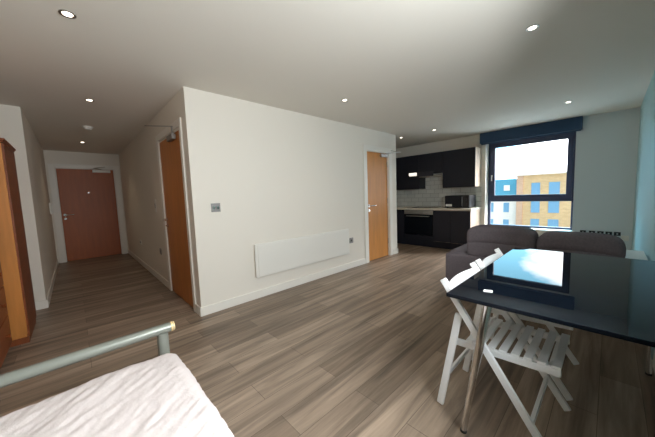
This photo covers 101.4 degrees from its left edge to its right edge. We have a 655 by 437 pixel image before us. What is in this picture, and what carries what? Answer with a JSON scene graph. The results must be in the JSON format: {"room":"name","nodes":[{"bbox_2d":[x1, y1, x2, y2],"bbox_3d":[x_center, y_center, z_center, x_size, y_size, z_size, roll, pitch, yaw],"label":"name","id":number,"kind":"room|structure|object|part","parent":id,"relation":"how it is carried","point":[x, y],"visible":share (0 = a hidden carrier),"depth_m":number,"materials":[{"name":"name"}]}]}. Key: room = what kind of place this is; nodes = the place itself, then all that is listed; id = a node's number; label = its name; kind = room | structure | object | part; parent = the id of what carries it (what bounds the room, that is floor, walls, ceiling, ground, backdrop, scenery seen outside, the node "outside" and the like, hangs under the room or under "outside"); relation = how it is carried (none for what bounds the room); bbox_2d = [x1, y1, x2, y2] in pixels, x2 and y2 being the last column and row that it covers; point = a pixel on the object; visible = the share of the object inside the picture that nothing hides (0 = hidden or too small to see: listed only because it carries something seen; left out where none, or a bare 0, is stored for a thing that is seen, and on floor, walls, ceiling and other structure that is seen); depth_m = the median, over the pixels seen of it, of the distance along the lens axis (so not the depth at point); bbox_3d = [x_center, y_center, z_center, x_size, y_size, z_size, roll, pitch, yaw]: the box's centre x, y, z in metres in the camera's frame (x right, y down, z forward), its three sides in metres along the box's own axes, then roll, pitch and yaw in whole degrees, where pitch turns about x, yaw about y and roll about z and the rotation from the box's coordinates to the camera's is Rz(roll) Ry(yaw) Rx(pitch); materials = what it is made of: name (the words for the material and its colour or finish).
{"room":"studio apartment","nodes":[
{"label":"studio apartment","id":0,"kind":"room"},
{"bbox_2d":[0,104,46,301],"bbox_3d":[-3.794,-0.064,2.989,0.715,2.400,0.100,-7,7,-43],"label":"wall","id":1,"kind":"structure","parent":0,"point":[11,120],"depth_m":3.15,"materials":[{"name":"beige paint"}]},
{"bbox_2d":[35,300,48,309],"bbox_3d":[-3.706,1.082,3.054,0.731,0.100,0.016,-7,7,-43],"label":"baseboard","id":2,"kind":"structure","parent":1,"relation":"attached to","point":[39,305],"depth_m":3.26,"materials":[{"name":"white wood"}]},
{"bbox_2d":[21,109,56,296],"bbox_3d":[-4.754,-0.158,4.440,0.100,2.400,3.330,-7,7,-43],"label":"wall","id":3,"kind":"structure","parent":0,"point":[35,153],"depth_m":3.99,"materials":[{"name":"beige paint"}]},
{"bbox_2d":[49,203,53,213],"bbox_3d":[-5.553,-0.203,5.390,0.055,0.220,0.090,-7,7,-43],"label":"intercom","id":4,"kind":"object","parent":3,"relation":"attached to","point":[51,208],"visible":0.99,"depth_m":5.36,"materials":[{"name":"white plastic"}]},
{"bbox_2d":[46,259,58,304],"bbox_3d":[-4.630,0.984,4.539,0.016,0.100,3.414,-7,7,-43],"label":"baseboard","id":5,"kind":"structure","parent":3,"relation":"attached to","point":[57,262],"depth_m":4.05,"materials":[{"name":"white wood"}]},
{"bbox_2d":[43,150,127,262],"bbox_3d":[-5.449,-0.285,6.156,1.468,2.400,0.120,-7,7,-43],"label":"wall","id":6,"kind":"structure","parent":0,"point":[54,157],"depth_m":5.92,"materials":[{"name":"beige paint"}]},
{"bbox_2d":[47,163,127,262],"bbox_3d":[-5.361,-0.145,6.075,1.190,2.130,0.368,-7,7,-43],"label":"door","id":7,"kind":"structure","parent":6,"relation":"in","point":[87,202],"depth_m":6.10,"materials":[{"name":"red wood"}]},
{"bbox_2d":[119,90,196,303],"bbox_3d":[-3.182,-0.243,4.751,0.120,2.400,5.040,-7,7,-43],"label":"wall","id":8,"kind":"structure","parent":0,"point":[138,161],"depth_m":4.46,"materials":[{"name":"beige paint"}]},
{"bbox_2d":[128,249,168,287],"bbox_3d":[-3.585,0.885,5.222,0.016,0.100,3.859,-7,7,-43],"label":"baseboard","id":9,"kind":"structure","parent":8,"relation":"attached to","point":[157,275],"depth_m":4.67,"materials":[{"name":"white wood"}]},
{"bbox_2d":[144,117,195,311],"bbox_3d":[-1.927,-0.039,3.297,0.331,2.159,1.130,-7,7,-43],"label":"door","id":10,"kind":"structure","parent":8,"relation":"in","point":[169,143],"depth_m":3.28,"materials":[{"name":"orange wood"}]},
{"bbox_3d":[-1.953,-1.028,3.104,0.460,0.154,0.018,0,6,23],"label":"closer arm","id":11,"kind":"part","parent":10,"relation":"part of","materials":[{"name":"metal"}]},
{"bbox_2d":[195,304,200,315],"bbox_3d":[-1.419,1.007,2.949,0.016,0.100,0.145,-7,7,-43],"label":"baseboard","id":12,"kind":"structure","parent":8,"relation":"attached to","point":[198,307],"depth_m":2.94,"materials":[{"name":"white wood"}]},
{"bbox_2d":[180,86,396,306],"bbox_3d":[-0.041,-0.308,4.175,3.887,2.400,0.120,-7,7,-43],"label":"wall","id":13,"kind":"structure","parent":0,"point":[273,173],"depth_m":3.34,"materials":[{"name":"beige paint"}]},
{"bbox_2d":[211,203,220,211],"bbox_3d":[-1.232,-0.121,2.958,0.100,0.095,0.013,-7,7,-43],"label":"light switch","id":14,"kind":"object","parent":13,"relation":"attached to","point":[215,207],"visible":1,"depth_m":2.95,"materials":[{"name":"grey metal"}]},
{"bbox_2d":[200,258,365,316],"bbox_3d":[-0.343,0.887,3.857,2.838,0.100,0.016,-7,7,-43],"label":"baseboard","id":15,"kind":"structure","parent":13,"relation":"attached to","point":[209,309],"depth_m":3.49,"materials":[{"name":"white wood"}]},
{"bbox_2d":[254,229,349,277],"bbox_3d":[-0.268,0.452,3.882,1.720,0.425,0.045,-7,7,-43],"label":"heater","id":16,"kind":"object","parent":13,"relation":"attached to","point":[273,257],"visible":1,"depth_m":3.73,"materials":[{"name":"white plastic"}]},
{"bbox_2d":[363,144,399,262],"bbox_3d":[1.012,-0.275,5.010,0.885,2.110,0.367,-7,7,-43],"label":"door","id":17,"kind":"structure","parent":13,"relation":"in","point":[377,161],"depth_m":5.08,"materials":[{"name":"brown wood"}]},
{"bbox_2d":[0,0,654,154],"bbox_3d":[-0.853,-1.587,4.663,7.730,0.120,8.875,-7,7,-43],"label":"ceiling","id":18,"kind":"structure","parent":0,"point":[407,69],"depth_m":2.28,"materials":[{"name":"white paint"}]},
{"bbox_2d":[58,9,76,18],"bbox_3d":[-1.563,-1.227,1.611,0.080,0.005,0.080,-7,7,-43],"label":"recessed light","id":19,"kind":"object","parent":18,"relation":"in","point":[65,13],"visible":1,"depth_m":1.61,"materials":[{"name":"silver metal"}]},
{"bbox_2d":[82,126,92,129],"bbox_3d":[-3.582,-1.348,4.006,0.129,0.040,0.129,-7,7,-43],"label":"smoke detector","id":20,"kind":"object","parent":18,"relation":"attached to","point":[84,127],"visible":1,"depth_m":3.98,"materials":[{"name":"white plastic"}]},
{"bbox_2d":[526,24,539,31],"bbox_3d":[1.470,-1.366,1.923,0.080,0.005,0.080,-7,7,-43],"label":"recessed light","id":21,"kind":"object","parent":18,"relation":"in","point":[535,26],"visible":1,"depth_m":1.92,"materials":[{"name":"silver metal"}]},
{"bbox_2d":[0,243,654,436],"bbox_3d":[-0.761,0.921,4.886,7.730,0.120,8.875,-7,7,-43],"label":"floor","id":22,"kind":"structure","parent":0,"point":[359,351],"depth_m":2.09,"materials":[{"name":"brown wood"}]},
{"bbox_2d":[0,262,11,368],"bbox_3d":[-2.648,0.626,1.810,0.538,1.150,1.000,-7,7,-43],"label":"dresser","id":23,"kind":"object","parent":22,"relation":"on","point":[5,332],"visible":1,"depth_m":2.19,"materials":[{"name":"brown wood"}]},
{"bbox_3d":[-2.483,0.466,1.958,0.019,0.250,0.940,-7,7,-43],"label":"drawer","id":24,"kind":"part","parent":23,"relation":"part of","materials":[{"name":"brown wood"}]},
{"bbox_3d":[-2.474,0.725,1.981,0.019,0.250,0.940,-7,7,-43],"label":"drawer","id":25,"kind":"part","parent":23,"relation":"part of","materials":[{"name":"brown wood"}]},
{"bbox_3d":[-2.464,0.984,2.004,0.019,0.250,0.940,-7,7,-43],"label":"drawer","id":26,"kind":"part","parent":23,"relation":"part of","materials":[{"name":"brown wood"}]},
{"bbox_2d":[0,138,36,346],"bbox_3d":[-3.216,0.243,2.397,0.668,1.850,0.662,-7,7,-43],"label":"wardrobe","id":27,"kind":"object","parent":22,"relation":"on","point":[14,259],"visible":0.98,"depth_m":2.40,"materials":[{"name":"brown wood"}]},
{"bbox_3d":[-3.251,-0.660,2.318,0.668,0.035,0.657,-7,7,-43],"label":"cornice","id":28,"kind":"part","parent":27,"relation":"part of","materials":[{"name":"brown wood"}]},
{"bbox_2d":[0,321,174,387],"bbox_3d":[-0.716,0.846,0.376,1.390,0.826,1.960,-7,7,-43],"label":"frame","id":29,"kind":"object","parent":22,"relation":"on","point":[161,331],"visible":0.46,"depth_m":1.27,"materials":[{"name":"silver metal"}]},
{"bbox_2d":[0,353,233,436],"bbox_3d":[-0.694,0.902,0.393,1.341,0.228,1.840,-7,7,-43],"label":"mattress","id":30,"kind":"object","parent":29,"relation":"on","point":[159,396],"visible":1,"depth_m":1.05,"materials":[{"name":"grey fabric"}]},
{"bbox_3d":[-0.908,0.899,1.512,0.055,0.532,0.055,-7,7,-43],"label":"leg","id":31,"kind":"part","parent":29,"relation":"part of","materials":[{"name":"silver metal"}]},
{"bbox_2d":[397,210,405,243],"bbox_3d":[1.706,0.163,6.979,0.598,0.838,1.008,-7,7,-43],"label":"base cabinet","id":32,"kind":"object","parent":22,"relation":"on","point":[401,239],"visible":0.22,"depth_m":6.49,"materials":[{"name":"black wood"}]},
{"bbox_2d":[405,233,433,246],"bbox_3d":[2.295,0.197,6.360,0.598,0.838,0.698,-7,7,-43],"label":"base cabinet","id":33,"kind":"object","parent":22,"relation":"on","point":[411,239],"visible":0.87,"depth_m":6.19,"materials":[{"name":"black wood"}]},
{"bbox_2d":[404,210,432,235],"bbox_3d":[2.250,0.067,6.310,0.594,0.559,0.690,-7,7,-43],"label":"oven","id":34,"kind":"object","parent":33,"relation":"in","point":[420,222],"visible":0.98,"depth_m":6.12,"materials":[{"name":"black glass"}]},
{"bbox_3d":[2.074,-0.145,6.131,0.032,0.094,0.690,-7,7,-43],"label":"control panel","id":35,"kind":"part","parent":34,"relation":"part of","materials":[{"name":"silver metal"}]},
{"bbox_3d":[2.093,0.423,6.180,0.019,0.090,0.694,-7,7,-43],"label":"filler panel","id":36,"kind":"part","parent":33,"relation":"part of","materials":[{"name":"black wood"}]},
{"bbox_2d":[433,209,479,249],"bbox_3d":[2.800,0.225,5.830,0.598,0.838,0.763,-7,7,-43],"label":"base cabinet","id":37,"kind":"object","parent":22,"relation":"on","point":[450,227],"visible":0.83,"depth_m":5.62,"materials":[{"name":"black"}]},
{"bbox_2d":[397,206,480,210],"bbox_3d":[2.191,-0.246,6.392,0.628,0.038,2.495,-7,7,-43],"label":"countertop","id":38,"kind":"structure","parent":37,"relation":"on","point":[398,207],"depth_m":5.79,"materials":[{"name":"stone"}]},
{"bbox_2d":[408,206,435,207],"bbox_3d":[2.272,-0.266,6.313,0.500,0.008,0.580,-7,7,-43],"label":"cooktop","id":39,"kind":"object","parent":38,"relation":"in","point":[417,206],"visible":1,"depth_m":6.29,"materials":[{"name":"black glass"}]},
{"bbox_2d":[445,195,475,207],"bbox_3d":[2.839,-0.365,5.745,0.399,0.264,0.495,-7,7,-43],"label":"microwave","id":40,"kind":"object","parent":38,"relation":"on","point":[457,201],"visible":0.9,"depth_m":5.60,"materials":[{"name":"black plastic"}]},
{"bbox_3d":[2.673,-0.358,5.672,0.019,0.247,0.368,-7,7,-43],"label":"door","id":41,"kind":"part","parent":40,"relation":"part of","materials":[{"name":"black glass"}]},
{"bbox_3d":[2.843,-0.349,5.494,0.019,0.247,0.120,-7,7,-43],"label":"control panel","id":42,"kind":"part","parent":40,"relation":"part of","materials":[{"name":"black plastic"}]},
{"bbox_3d":[2.457,0.170,5.764,0.019,0.675,0.378,-7,7,-43],"label":"door","id":43,"kind":"part","parent":37,"relation":"part of","materials":[{"name":"black wood"}]},
{"bbox_3d":[2.720,0.185,5.487,0.019,0.675,0.378,-7,7,-43],"label":"door","id":44,"kind":"part","parent":37,"relation":"part of","materials":[{"name":"black wood"}]},
{"bbox_2d":[437,262,570,436],"bbox_3d":[0.984,0.705,1.507,0.473,0.780,0.564,-7,7,-43],"label":"folding chair","id":45,"kind":"object","parent":22,"relation":"on","point":[530,360],"visible":0.82,"depth_m":1.44,"materials":[{"name":"white paint"}]},
{"bbox_3d":[0.696,0.809,1.531,0.020,0.584,0.139,-7,7,-43],"label":"short leg","id":46,"kind":"part","parent":45,"relation":"part of","materials":[{"name":"white paint"}]},
{"bbox_3d":[0.822,0.366,1.635,0.431,0.054,0.060,-7,7,-43],"label":"backrest","id":47,"kind":"part","parent":45,"relation":"part of","materials":[{"name":"white paint"}]},
{"bbox_3d":[0.987,0.773,1.807,0.020,0.584,0.139,-7,7,-43],"label":"short leg","id":48,"kind":"part","parent":45,"relation":"part of","materials":[{"name":"white paint"}]},
{"bbox_3d":[0.831,0.726,1.341,0.020,0.780,0.533,-7,7,-43],"label":"long leg","id":49,"kind":"part","parent":45,"relation":"part of","materials":[{"name":"white paint"}]},
{"bbox_3d":[0.879,0.690,1.354,0.020,0.058,0.458,-7,7,-43],"label":"seat rail","id":50,"kind":"part","parent":45,"relation":"part of","materials":[{"name":"white paint"}]},
{"bbox_3d":[1.030,0.649,1.452,0.381,0.030,0.394,-7,7,-43],"label":"seat","id":51,"kind":"part","parent":45,"relation":"part of","materials":[{"name":"white paint"}]},
{"bbox_3d":[1.159,0.686,1.651,0.020,0.780,0.533,-7,7,-43],"label":"long leg","id":52,"kind":"part","parent":45,"relation":"part of","materials":[{"name":"white paint"}]},
{"bbox_3d":[1.139,0.658,1.600,0.020,0.058,0.458,-7,7,-43],"label":"seat rail","id":53,"kind":"part","parent":45,"relation":"part of","materials":[{"name":"white paint"}]},
{"bbox_2d":[471,248,578,400],"bbox_3d":[1.389,0.656,1.891,0.473,0.780,0.564,-7,7,-43],"label":"folding chair","id":54,"kind":"object","parent":22,"relation":"on","point":[488,260],"visible":0.22,"depth_m":1.74,"materials":[{"name":"white paint"}]},
{"bbox_3d":[1.227,0.317,2.019,0.431,0.054,0.060,-7,7,-43],"label":"backrest","id":55,"kind":"part","parent":54,"relation":"part of","materials":[{"name":"white paint"}]},
{"bbox_3d":[1.392,0.725,2.191,0.020,0.584,0.139,-7,7,-43],"label":"short leg","id":56,"kind":"part","parent":54,"relation":"part of","materials":[{"name":"white paint"}]},
{"bbox_3d":[1.284,0.641,1.738,0.020,0.058,0.458,-7,7,-43],"label":"seat rail","id":57,"kind":"part","parent":54,"relation":"part of","materials":[{"name":"white paint"}]},
{"bbox_3d":[1.564,0.637,2.034,0.020,0.780,0.533,-7,7,-43],"label":"long leg","id":58,"kind":"part","parent":54,"relation":"part of","materials":[{"name":"white paint"}]},
{"bbox_2d":[446,225,625,280],"bbox_3d":[2.237,0.486,3.007,0.870,0.860,1.463,-7,7,-43],"label":"sofa","id":59,"kind":"object","parent":22,"relation":"on","point":[482,240],"visible":0.42,"depth_m":2.69,"materials":[{"name":"grey fabric"}]},
{"bbox_3d":[1.857,0.590,3.516,0.740,0.470,0.210,-7,7,-43],"label":"arm","id":60,"kind":"part","parent":59,"relation":"part of"},
{"bbox_2d":[467,242,536,256],"bbox_3d":[1.889,0.335,2.924,0.240,0.200,0.631,-7,7,-43],"label":"cushion","id":61,"kind":"object","parent":59,"relation":"on","point":[474,249],"depth_m":2.88,"materials":[{"name":"grey fabric"}]},
{"bbox_2d":[537,249,623,257],"bbox_3d":[2.313,0.359,2.480,0.240,0.200,0.582,-7,7,-43],"label":"cushion","id":62,"kind":"object","parent":59,"relation":"on","point":[600,252],"depth_m":2.30,"materials":[{"name":"grey fabric"}]},
{"bbox_2d":[446,247,654,433],"bbox_3d":[1.418,0.702,1.592,1.440,0.743,0.817,-7,7,-43],"label":"dining table","id":63,"kind":"object","parent":22,"relation":"on","point":[614,297],"visible":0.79,"depth_m":1.34,"materials":[{"name":"black glass"}]},
{"bbox_3d":[0.751,0.757,1.355,0.134,0.700,0.044,0,6,27],"label":"leg","id":64,"kind":"part","parent":63,"relation":"part of","materials":[{"name":"silver metal"}]},
{"bbox_3d":[2.117,0.673,1.747,0.056,0.696,0.044,-7,7,-43],"label":"leg","id":65,"kind":"part","parent":63,"relation":"part of","materials":[{"name":"silver metal"}]},
{"bbox_2d":[625,250,647,259],"bbox_3d":[2.796,0.643,2.444,0.660,0.605,0.127,-7,7,-43],"label":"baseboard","id":66,"kind":"structure","parent":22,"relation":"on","point":[631,254],"depth_m":2.46,"materials":[{"name":"white"}]},
{"bbox_2d":[396,134,571,235],"bbox_3d":[1.588,-0.674,7.626,0.300,2.400,8.025,-7,7,-43],"label":"wall","id":67,"kind":"structure","parent":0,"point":[470,141],"depth_m":6.21,"materials":[{"name":"beige paint"}]},
{"bbox_2d":[396,155,425,189],"bbox_3d":[1.836,-1.129,6.866,0.338,0.798,1.250,-7,7,-43],"label":"upper cabinet","id":68,"kind":"object","parent":67,"relation":"attached to","point":[409,164],"visible":0.48,"depth_m":6.50,"materials":[{"name":"black wood"}]},
{"bbox_2d":[419,151,442,172],"bbox_3d":[2.454,-1.262,6.196,0.338,0.461,0.556,-7,7,-43],"label":"upper cabinet","id":69,"kind":"object","parent":67,"relation":"attached to","point":[429,162],"visible":0.73,"depth_m":6.06,"materials":[{"name":"black wood"}]},
{"bbox_2d":[409,171,442,177],"bbox_3d":[2.297,-0.985,6.061,0.798,0.093,0.554,-7,7,-43],"label":"hood","id":70,"kind":"object","parent":69,"relation":"attached to","point":[422,174],"visible":0.99,"depth_m":5.83,"materials":[{"name":"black metal"}]},
{"bbox_2d":[443,147,480,187],"bbox_3d":[2.880,-1.071,5.771,0.338,0.798,0.658,-7,7,-43],"label":"upper cabinet","id":71,"kind":"object","parent":67,"relation":"attached to","point":[461,167],"visible":1,"depth_m":5.61,"materials":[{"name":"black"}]},
{"bbox_2d":[480,116,582,144],"bbox_3d":[3.702,-1.607,5.001,0.108,0.231,1.535,-7,7,-43],"label":"roller blind","id":72,"kind":"object","parent":67,"relation":"attached to","point":[574,124],"visible":1,"depth_m":4.87,"materials":[{"name":"blue fabric"}]},
{"bbox_2d":[488,132,575,229],"bbox_3d":[3.929,-0.681,5.257,0.115,1.760,1.380,-7,7,-43],"label":"window","id":73,"kind":"structure","parent":67,"relation":"attached to","point":[571,136],"depth_m":5.13,"materials":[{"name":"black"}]},
{"bbox_3d":[3.928,-0.963,5.241,0.070,1.095,1.290,-7,7,-43],"label":"sash","id":74,"kind":"part","parent":73,"relation":"part of","materials":[{"name":"black"}]},
{"bbox_2d":[572,107,640,249],"bbox_3d":[4.603,-0.506,4.477,0.280,2.400,0.700,-7,7,-43],"label":"wall","id":75,"kind":"structure","parent":0,"point":[606,152],"depth_m":4.33,"materials":[{"name":"white paint"}]},
{"bbox_2d":[621,235,628,240],"bbox_3d":[4.717,0.314,4.250,0.009,0.085,0.085,-7,7,-43],"label":"wall socket","id":76,"kind":"object","parent":75,"relation":"attached to","point":[624,238],"visible":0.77,"depth_m":4.25,"materials":[{"name":"white plastic"}]},
{"bbox_2d":[631,71,654,260],"bbox_3d":[2.201,-0.163,1.619,7.730,2.400,0.150,-7,7,-43],"label":"wall","id":77,"kind":"structure","parent":0,"point":[643,233],"depth_m":2.95,"materials":[{"name":"teal paint"}]},
{"bbox_2d":[653,348,654,373],"bbox_3d":[2.115,0.987,1.714,7.334,0.100,0.016,-7,7,-43],"label":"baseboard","id":78,"kind":"structure","parent":77,"relation":"attached to","point":[654,348],"depth_m":1.81,"materials":[{"name":"white"}]},
{"label":"outside","id":79,"kind":"structure","parent":0,"visible":0},
{"bbox_3d":[46.680,4.763,44.751,112.000,0.300,160.000,-7,7,-43],"label":"ground","id":80,"kind":"structure","parent":79,"visible":0},
{"bbox_2d":[491,179,516,224],"bbox_3d":[29.089,-1.058,49.813,9.500,11.681,11.968,-7,7,-43],"label":"block","id":81,"kind":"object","parent":80,"relation":"on","point":[501,212],"visible":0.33,"depth_m":43.28,"materials":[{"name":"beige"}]},
{"bbox_3d":[28.693,-4.890,42.878,0.100,0.879,0.799,-7,7,-43],"label":"panel","id":82,"kind":"part","parent":81,"relation":"part of","materials":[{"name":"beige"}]},
{"bbox_2d":[516,171,570,227],"bbox_3d":[38.581,-0.790,39.382,10.500,12.298,16.232,-7,7,-43],"label":"apartment block","id":83,"kind":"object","parent":80,"relation":"on","point":[529,213],"visible":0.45,"depth_m":39.26,"materials":[{"name":"brick"}]},
{"bbox_3d":[31.099,0.913,40.239,0.030,1.545,0.858,-7,7,-43],"label":"pane","id":84,"kind":"part","parent":83,"relation":"part of","materials":[{"name":"blue glass"}]},
{"bbox_3d":[31.001,-1.758,40.001,0.030,1.545,0.858,-7,7,-43],"label":"pane","id":85,"kind":"part","parent":83,"relation":"part of","materials":[{"name":"blue glass"}]},
{"bbox_3d":[30.903,-4.429,39.764,0.030,1.545,0.858,-7,7,-43],"label":"pane","id":86,"kind":"part","parent":83,"relation":"part of","materials":[{"name":"blue glass"}]},
{"bbox_3d":[32.564,0.996,38.702,0.030,1.545,1.018,-7,7,-43],"label":"pane","id":87,"kind":"part","parent":83,"relation":"part of","materials":[{"name":"blue glass"}]},
{"bbox_3d":[32.466,-1.675,38.464,0.030,1.545,1.018,-7,7,-43],"label":"pane","id":88,"kind":"part","parent":83,"relation":"part of","materials":[{"name":"blue glass"}]},
{"bbox_3d":[32.367,-4.347,38.227,0.030,1.545,1.018,-7,7,-43],"label":"pane","id":89,"kind":"part","parent":83,"relation":"part of","materials":[{"name":"blue glass"}]}
]}

